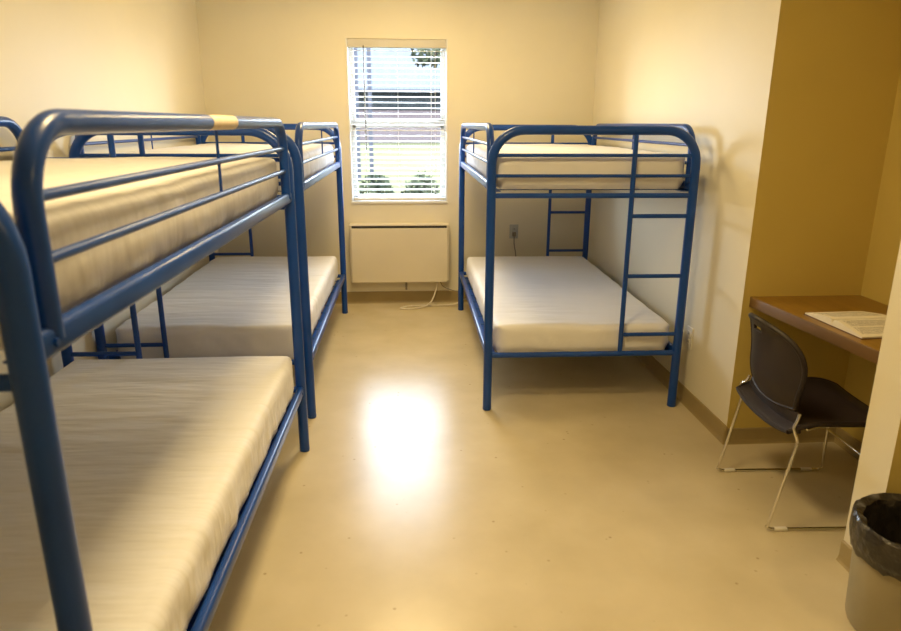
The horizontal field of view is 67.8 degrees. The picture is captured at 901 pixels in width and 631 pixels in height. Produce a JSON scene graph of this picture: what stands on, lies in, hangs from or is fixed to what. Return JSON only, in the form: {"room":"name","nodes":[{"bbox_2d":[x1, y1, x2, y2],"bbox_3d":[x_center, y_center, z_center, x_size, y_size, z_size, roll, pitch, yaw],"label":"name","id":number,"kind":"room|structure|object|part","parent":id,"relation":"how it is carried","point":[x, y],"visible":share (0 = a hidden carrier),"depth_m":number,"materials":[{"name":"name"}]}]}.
{"room":"dormitory room","nodes":[
{"label":"dormitory room","id":0,"kind":"room"},
{"bbox_2d":[0,0,218,411],"bbox_3d":[-1.710,-0.343,1.851,0.100,2.550,7.360,-1,16,-4],"label":"wall","id":1,"kind":"structure","parent":0,"point":[108,55],"depth_m":3.38,"materials":[{"name":"beige paint"}]},
{"bbox_2d":[195,0,599,291],"bbox_3d":[-0.330,-1.357,5.411,3.133,2.550,0.150,-1,16,-4],"label":"wall","id":2,"kind":"structure","parent":0,"point":[511,62],"depth_m":5.21,"materials":[{"name":"beige paint"}]},
{"bbox_2d":[345,38,447,203],"bbox_3d":[-0.416,-1.528,5.345,0.782,1.245,0.152,-1,16,-4],"label":"window","id":3,"kind":"structure","parent":2,"relation":"in","point":[349,66],"depth_m":5.37,"materials":[{"name":"white plastic"}]},
{"bbox_2d":[347,39,445,199],"bbox_3d":[-0.413,-1.526,5.299,0.754,1.219,0.072,-1,16,-4],"label":"blind","id":4,"kind":"object","parent":3,"relation":"attached to","point":[351,43],"visible":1,"depth_m":5.30,"materials":[{"name":"white plastic"}]},
{"bbox_3d":[-0.674,-1.507,5.297,0.002,1.137,0.053,-1,16,-4],"label":"ladder cord","id":5,"kind":"part","parent":4,"relation":"part of","materials":[{"name":"white fabric"}]},
{"bbox_3d":[-0.413,-1.511,5.313,0.002,1.137,0.053,-1,16,-4],"label":"ladder cord","id":6,"kind":"part","parent":4,"relation":"part of","materials":[{"name":"white fabric"}]},
{"bbox_3d":[-0.416,-0.954,5.473,0.738,0.022,0.050,-1,16,-4],"label":"rail","id":7,"kind":"part","parent":4,"relation":"part of","materials":[{"name":"white plastic"}]},
{"bbox_3d":[-0.153,-1.514,5.330,0.002,1.137,0.053,-1,16,-4],"label":"ladder cord","id":8,"kind":"part","parent":4,"relation":"part of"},
{"bbox_3d":[-0.418,-1.845,5.315,0.722,0.579,0.025,-1,16,-4],"label":"sash","id":9,"kind":"part","parent":3,"relation":"part of","materials":[{"name":"white plastic"}]},
{"bbox_3d":[-0.418,-1.544,5.383,0.722,0.036,0.050,-1,16,-4],"label":"meeting rail","id":10,"kind":"part","parent":3,"relation":"part of","materials":[{"name":"white plastic"}]},
{"bbox_3d":[-0.419,-1.249,5.465,0.722,0.578,0.025,-1,16,-4],"label":"sash","id":11,"kind":"part","parent":3,"relation":"part of","materials":[{"name":"white plastic"}]},
{"bbox_3d":[-0.416,-0.930,5.488,0.782,0.016,0.097,-1,16,-4],"label":"sill","id":12,"kind":"part","parent":3,"relation":"part of","materials":[{"name":"white plastic"}]},
{"bbox_2d":[349,222,448,289],"bbox_3d":[-0.416,-0.480,5.521,0.805,0.553,0.110,-1,16,-4],"label":"wall heater","id":13,"kind":"object","parent":2,"relation":"attached to","point":[379,252],"visible":1,"depth_m":5.46,"materials":[{"name":"metal"}]},
{"bbox_2d":[325,290,476,303],"bbox_3d":[-0.379,-0.156,5.666,3.033,0.100,0.016,-1,16,-4],"label":"baseboard","id":14,"kind":"structure","parent":2,"relation":"attached to","point":[369,296],"depth_m":5.66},
{"bbox_2d":[509,224,517,237],"bbox_3d":[0.526,-0.698,5.574,0.072,0.116,0.010,-1,16,-4],"label":"wall outlet","id":15,"kind":"object","parent":2,"relation":"attached to","point":[513,227],"visible":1,"depth_m":5.57,"materials":[{"name":"grey plastic"}]},
{"bbox_2d":[512,232,515,255],"bbox_3d":[0.483,-0.393,5.607,0.153,0.606,0.042,-10,19,-33],"label":"power cord","id":16,"kind":"object","parent":2,"relation":"attached to","point":[513,233],"visible":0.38,"depth_m":5.56,"materials":[{"name":"black plastic"}]},
{"bbox_2d":[208,302,858,630],"bbox_3d":[0.645,0.891,2.389,4.835,0.100,7.410,-1,16,-4],"label":"floor","id":17,"kind":"structure","parent":0,"point":[581,500],"depth_m":2.67,"materials":[{"name":"plastic"}]},
{"bbox_2d":[0,108,309,630],"bbox_3d":[-1.120,0.192,1.934,1.046,1.481,2.027,-1,16,-3],"label":"bunk bed","id":18,"kind":"object","parent":17,"relation":"on","point":[34,328],"visible":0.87,"depth_m":0.99,"materials":[{"name":"blue metal"}]},
{"bbox_3d":[-1.066,0.096,0.878,0.980,0.025,0.025,-1,16,-3],"label":"rail","id":19,"kind":"part","parent":18,"relation":"part of","materials":[{"name":"blue metal"}]},
{"bbox_3d":[-1.617,-0.401,1.737,0.017,0.016,1.850,-1,16,-3],"label":"guard rod","id":20,"kind":"part","parent":18,"relation":"part of","materials":[{"name":"blue metal"}]},
{"bbox_3d":[-1.067,0.471,0.986,1.044,1.443,0.045,-1,16,-3],"label":"frame","id":21,"kind":"part","parent":18,"relation":"part of","materials":[{"name":"blue metal"}]},
{"bbox_2d":[0,157,278,349],"bbox_3d":[-1.118,-0.289,1.796,0.962,0.184,1.931,-1,16,-3],"label":"mattress","id":22,"kind":"object","parent":18,"relation":"on","point":[80,277],"visible":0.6,"depth_m":1.46,"materials":[{"name":"beige fabric"}]},
{"bbox_2d":[0,356,293,630],"bbox_3d":[-1.110,0.531,2.032,0.963,0.201,1.931,-1,16,-3],"label":"mattress","id":23,"kind":"object","parent":18,"relation":"on","point":[163,457],"visible":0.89,"depth_m":1.93,"materials":[{"name":"beige fabric"}]},
{"bbox_3d":[-1.171,-0.634,2.726,0.980,0.016,0.017,-1,16,-3],"label":"guard rod","id":24,"kind":"part","parent":18,"relation":"part of","materials":[{"name":"blue metal"}]},
{"bbox_3d":[-0.619,-0.412,1.789,0.017,0.016,1.850,-1,16,-3],"label":"guard rod","id":25,"kind":"part","parent":18,"relation":"part of","materials":[{"name":"blue metal"}]},
{"bbox_3d":[-0.619,-0.222,1.844,0.028,0.043,1.950,-1,16,-3],"label":"rail","id":26,"kind":"part","parent":18,"relation":"part of","materials":[{"name":"blue metal"}]},
{"bbox_3d":[-0.619,-0.328,1.813,0.017,0.016,1.850,-1,16,-3],"label":"guard rod","id":27,"kind":"part","parent":18,"relation":"part of","materials":[{"name":"blue metal"}]},
{"bbox_3d":[-1.173,-0.074,2.886,1.044,1.443,0.045,-1,16,-3],"label":"frame","id":28,"kind":"part","parent":18,"relation":"part of","materials":[{"name":"blue metal"}]},
{"bbox_3d":[-0.619,-0.417,1.788,0.008,0.187,0.008,-1,16,-3],"label":"rod","id":29,"kind":"part","parent":18,"relation":"part of","materials":[{"name":"blue metal"}]},
{"bbox_3d":[-0.623,0.607,2.081,0.028,0.043,1.950,-1,16,-3],"label":"rail","id":30,"kind":"part","parent":18,"relation":"part of","materials":[{"name":"blue metal"}]},
{"bbox_2d":[69,122,347,418],"bbox_3d":[-1.276,-0.445,4.181,1.046,1.466,2.027,-1,16,-4],"label":"bunk bed","id":31,"kind":"object","parent":17,"relation":"on","point":[311,342],"visible":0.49,"depth_m":3.32,"materials":[{"name":"blue metal"}]},
{"bbox_3d":[-1.776,-0.024,4.268,0.028,0.043,1.950,-1,16,-4],"label":"rail","id":32,"kind":"part","parent":31,"relation":"part of","materials":[{"name":"blue metal"}]},
{"bbox_3d":[-1.772,-1.043,3.976,0.017,0.016,1.850,-1,16,-4],"label":"guard rod","id":33,"kind":"part","parent":31,"relation":"part of","materials":[{"name":"blue metal"}]},
{"bbox_3d":[-1.210,-0.733,3.071,0.980,0.016,0.017,-1,16,-4],"label":"guard rod","id":34,"kind":"part","parent":31,"relation":"part of","materials":[{"name":"blue metal"}]},
{"bbox_2d":[116,143,333,190],"bbox_3d":[-1.273,-0.927,4.043,0.964,0.169,1.930,-1,16,-4],"label":"mattress","id":35,"kind":"object","parent":31,"relation":"on","point":[313,167],"visible":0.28,"depth_m":3.91,"materials":[{"name":"beige fabric"}]},
{"bbox_2d":[115,256,337,358],"bbox_3d":[-1.277,-0.110,4.277,0.942,0.194,1.907,-1,16,-4],"label":"mattress","id":36,"kind":"object","parent":31,"relation":"on","point":[236,306],"visible":0.74,"depth_m":3.66,"materials":[{"name":"beige fabric"}]},
{"bbox_3d":[-1.337,-1.278,4.970,0.980,0.016,0.017,-1,16,-4],"label":"guard rod","id":37,"kind":"part","parent":31,"relation":"part of","materials":[{"name":"blue metal"}]},
{"bbox_3d":[-1.340,-0.718,5.130,1.044,1.443,0.045,-1,16,-4],"label":"frame","id":38,"kind":"part","parent":31,"relation":"part of","materials":[{"name":"blue metal"}]},
{"bbox_3d":[-0.775,-0.973,4.063,0.017,0.016,1.850,-1,16,-4],"label":"guard rod","id":39,"kind":"part","parent":31,"relation":"part of","materials":[{"name":"blue metal"}]},
{"bbox_3d":[-0.774,-1.057,4.039,0.017,0.016,1.850,-1,16,-4],"label":"guard rod","id":40,"kind":"part","parent":31,"relation":"part of","materials":[{"name":"blue metal"}]},
{"bbox_3d":[-0.775,-0.867,4.093,0.028,0.043,1.950,-1,16,-4],"label":"rail","id":41,"kind":"part","parent":31,"relation":"part of","materials":[{"name":"blue metal"}]},
{"bbox_3d":[-0.778,-0.038,4.331,0.028,0.043,1.950,-1,16,-4],"label":"rail","id":42,"kind":"part","parent":31,"relation":"part of","materials":[{"name":"blue metal"}]},
{"bbox_2d":[400,282,466,309],"bbox_3d":[-0.092,-0.178,5.562,0.677,0.204,0.134,-4,16,-14],"label":"power cord","id":43,"kind":"object","parent":17,"relation":"on","point":[430,302],"visible":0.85,"depth_m":5.56,"materials":[{"name":"beige plastic"}]},
{"bbox_2d":[458,123,700,410],"bbox_3d":[0.641,-0.484,4.345,1.046,1.466,2.027,-1,16,-3],"label":"bunk bed","id":44,"kind":"object","parent":17,"relation":"on","point":[684,132],"visible":0.83,"depth_m":3.37,"materials":[{"name":"blue metal"}]},
{"bbox_3d":[0.140,-0.065,4.436,0.028,0.043,1.950,-1,16,-3],"label":"rail","id":45,"kind":"part","parent":44,"relation":"part of","materials":[{"name":"blue metal"}]},
{"bbox_3d":[0.143,-0.894,4.199,0.028,0.043,1.950,-1,16,-3],"label":"rail","id":46,"kind":"part","parent":44,"relation":"part of","materials":[{"name":"blue metal"}]},
{"bbox_3d":[0.144,-1.082,4.145,0.008,0.172,0.008,-1,16,-3],"label":"rod","id":47,"kind":"part","parent":44,"relation":"part of","materials":[{"name":"blue metal"}]},
{"bbox_3d":[0.144,-0.999,4.169,0.017,0.016,1.850,-1,16,-3],"label":"guard rod","id":48,"kind":"part","parent":44,"relation":"part of","materials":[{"name":"blue metal"}]},
{"bbox_3d":[0.144,-1.084,4.144,0.017,0.016,1.850,-1,16,-3],"label":"guard rod","id":49,"kind":"part","parent":44,"relation":"part of","materials":[{"name":"blue metal"}]},
{"bbox_3d":[0.586,-0.757,5.295,1.044,1.443,0.045,-1,16,-3],"label":"frame","id":50,"kind":"part","parent":44,"relation":"part of","materials":[{"name":"blue metal"}]},
{"bbox_3d":[0.588,-1.317,5.135,0.980,0.016,0.017,-1,16,-3],"label":"guard rod","id":51,"kind":"part","parent":44,"relation":"part of","materials":[{"name":"blue metal"}]},
{"bbox_2d":[466,256,668,352],"bbox_3d":[0.647,-0.136,4.440,0.956,0.170,1.928,-1,16,-3],"label":"mattress","id":52,"kind":"object","parent":44,"relation":"on","point":[541,303],"visible":0.88,"depth_m":3.82,"materials":[{"name":"beige fabric"}]},
{"bbox_2d":[466,144,684,188],"bbox_3d":[0.643,-0.967,4.207,0.966,0.171,1.940,-1,16,-3],"label":"mattress","id":53,"kind":"object","parent":44,"relation":"on","point":[505,165],"visible":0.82,"depth_m":3.30,"materials":[{"name":"beige fabric"}]},
{"bbox_3d":[0.694,0.202,3.514,0.980,0.029,0.029,-1,16,-3],"label":"rail","id":54,"kind":"part","parent":44,"relation":"part of","materials":[{"name":"blue metal"}]},
{"bbox_3d":[0.697,-0.587,3.287,0.980,0.025,0.025,-1,16,-3],"label":"rail","id":55,"kind":"part","parent":44,"relation":"part of","materials":[{"name":"blue metal"}]},
{"bbox_3d":[0.698,-0.679,3.261,0.980,0.016,0.017,-1,16,-3],"label":"guard rod","id":56,"kind":"part","parent":44,"relation":"part of","materials":[{"name":"blue metal"}]},
{"bbox_3d":[0.698,-0.772,3.235,0.980,0.016,0.017,-1,16,-3],"label":"guard rod","id":57,"kind":"part","parent":44,"relation":"part of","materials":[{"name":"blue metal"}]},
{"bbox_3d":[1.143,-1.095,4.199,0.017,0.016,1.850,-1,16,-3],"label":"guard rod","id":58,"kind":"part","parent":44,"relation":"part of","materials":[{"name":"blue metal"}]},
{"bbox_3d":[1.138,-0.076,4.491,0.028,0.043,1.950,-1,16,-3],"label":"rail","id":59,"kind":"part","parent":44,"relation":"part of","materials":[{"name":"blue metal"}]},
{"bbox_3d":[1.142,-0.905,4.253,0.028,0.043,1.950,-1,16,-3],"label":"rail","id":60,"kind":"part","parent":44,"relation":"part of","materials":[{"name":"blue metal"}]},
{"bbox_2d":[716,312,868,530],"bbox_3d":[1.396,0.371,2.625,0.523,0.775,0.467,0,16,-2],"label":"chair","id":61,"kind":"object","parent":17,"relation":"on","point":[780,391],"visible":0.92,"depth_m":2.52,"materials":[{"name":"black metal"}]},
{"bbox_3d":[1.404,0.464,2.858,0.479,0.467,0.061,0,16,-2],"label":"sled leg","id":62,"kind":"part","parent":61,"relation":"part of","materials":[{"name":"silver metal"}]},
{"bbox_3d":[1.200,0.161,2.559,0.116,0.326,0.394,0,16,-2],"label":"backrest","id":63,"kind":"part","parent":61,"relation":"part of","materials":[{"name":"black plastic"}]},
{"bbox_3d":[1.425,0.355,2.621,0.446,0.063,0.448,0,16,-2],"label":"seat","id":64,"kind":"part","parent":61,"relation":"part of","materials":[{"name":"black plastic"}]},
{"bbox_3d":[1.415,0.573,2.478,0.479,0.467,0.061,0,16,-2],"label":"sled leg","id":65,"kind":"part","parent":61,"relation":"part of","materials":[{"name":"silver metal"}]},
{"bbox_2d":[845,493,900,630],"bbox_3d":[1.362,0.772,1.978,0.360,0.360,0.358,-1,16,-4],"label":"waste bin","id":66,"kind":"object","parent":17,"relation":"on","point":[873,595],"visible":1,"depth_m":1.95,"materials":[{"name":"plastic"}]},
{"bbox_2d":[588,0,780,425],"bbox_3d":[1.275,-0.988,4.144,0.100,2.550,2.692,-1,16,-4],"label":"wall","id":67,"kind":"structure","parent":0,"point":[705,65],"depth_m":3.47,"materials":[{"name":"beige paint"}]},
{"bbox_2d":[636,356,727,443],"bbox_3d":[1.213,0.197,4.473,0.016,0.090,2.704,-1,16,-4],"label":"baseboard","id":68,"kind":"structure","parent":67,"relation":"attached to","point":[692,403],"depth_m":3.56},
{"bbox_2d":[685,325,693,349],"bbox_3d":[1.272,0.117,3.575,0.010,0.116,0.072,-1,16,-4],"label":"wall outlet","id":69,"kind":"object","parent":67,"relation":"attached to","point":[689,335],"visible":1,"depth_m":3.56,"materials":[{"name":"white plastic"}]},
{"bbox_2d":[727,0,900,427],"bbox_3d":[1.632,-0.635,2.917,0.646,2.550,0.100,-1,16,-4],"label":"wall","id":70,"kind":"structure","parent":0,"point":[836,69],"depth_m":2.85,"materials":[{"name":"yellow paint"}]},
{"bbox_2d":[722,427,835,444],"bbox_3d":[1.575,0.570,3.199,0.559,0.078,0.016,-1,16,-4],"label":"baseboard","id":71,"kind":"structure","parent":70,"relation":"attached to","point":[757,435],"depth_m":3.20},
{"bbox_2d":[842,70,900,441],"bbox_3d":[1.937,-0.503,2.461,0.100,2.550,0.888,-1,16,-4],"label":"wall","id":72,"kind":"structure","parent":0,"point":[885,240],"depth_m":2.88,"materials":[{"name":"yellow paint"}]},
{"bbox_2d":[749,295,887,363],"bbox_3d":[1.628,0.081,2.608,0.515,0.100,0.888,-1,16,-4],"label":"desk","id":73,"kind":"object","parent":72,"relation":"attached to","point":[790,310],"visible":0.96,"depth_m":2.79,"materials":[{"name":"laminate"}]},
{"bbox_2d":[804,311,885,339],"bbox_3d":[1.579,0.023,2.575,0.252,0.028,0.336,-2,16,-7],"label":"open book","id":74,"kind":"object","parent":73,"relation":"on","point":[862,325],"visible":0.89,"depth_m":2.54,"materials":[{"name":"paper"}]},
{"bbox_2d":[834,428,861,459],"bbox_3d":[1.874,0.686,2.798,0.016,0.078,0.888,-1,16,-4],"label":"baseboard","id":75,"kind":"structure","parent":72,"relation":"attached to","point":[843,434],"depth_m":3.12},
{"bbox_2d":[844,242,900,546],"bbox_3d":[2.173,-0.364,1.981,1.602,2.550,0.140,-1,16,-4],"label":"wall partition","id":76,"kind":"structure","parent":0,"point":[879,465],"depth_m":2.11,"materials":[{"name":"beige paint"}]},
{"bbox_2d":[836,540,851,571],"bbox_3d":[1.361,0.836,2.270,0.016,0.078,0.140,-1,16,-4],"label":"baseboard","id":77,"kind":"structure","parent":76,"relation":"attached to","point":[844,557],"depth_m":2.31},
{"label":"outside","id":78,"kind":"structure","parent":0,"visible":0},
{"bbox_2d":[358,143,440,195],"bbox_3d":[-2.771,-10.492,41.480,80.000,0.720,74.290,-1,16,-4],"label":"lawn","id":79,"kind":"structure","parent":78,"point":[362,149],"depth_m":24.36,"materials":[{"name":"green plant"}]},
{"bbox_2d":[353,48,360,180],"bbox_3d":[-2.385,-5.245,17.100,0.100,3.600,0.100,-1,16,-4],"label":"wooden post","id":80,"kind":"object","parent":79,"relation":"on","point":[355,52],"visible":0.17,"depth_m":17.03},
{"bbox_2d":[366,48,373,175],"bbox_3d":[-2.062,-5.277,17.217,0.100,3.600,0.100,-1,16,-4],"label":"wooden post","id":81,"kind":"object","parent":79,"relation":"on","point":[368,52],"visible":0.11,"depth_m":17.13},
{"bbox_2d":[358,172,394,195],"bbox_3d":[-0.994,-1.422,9.110,0.613,1.046,0.536,-1,16,-4],"label":"shrub","id":82,"kind":"object","parent":79,"relation":"on","point":[369,175],"visible":0.2,"depth_m":8.94,"materials":[{"name":"green plant"}]},
{"bbox_2d":[357,48,440,142],"bbox_3d":[-3.674,-13.357,39.289,32.000,6.272,8.800,-1,16,-4],"label":"brick building","id":83,"kind":"structure","parent":79,"relation":"on","point":[375,73],"depth_m":36.27,"materials":[{"name":"brick"}]},
{"bbox_2d":[401,170,439,193],"bbox_3d":[-0.402,-1.444,9.153,0.614,1.068,0.554,-1,16,-4],"label":"shrub","id":84,"kind":"object","parent":79,"relation":"on","point":[418,175],"visible":0.22,"depth_m":8.99,"materials":[{"name":"green plant"}]},
{"bbox_2d":[410,48,440,69],"bbox_3d":[0.735,-5.168,13.172,6.141,5.883,3.178,-1,16,-4],"label":"shade tree","id":85,"kind":"object","parent":79,"relation":"on","point":[420,57],"visible":0.08,"depth_m":12.79,"materials":[{"name":"green plant"}]}
]}

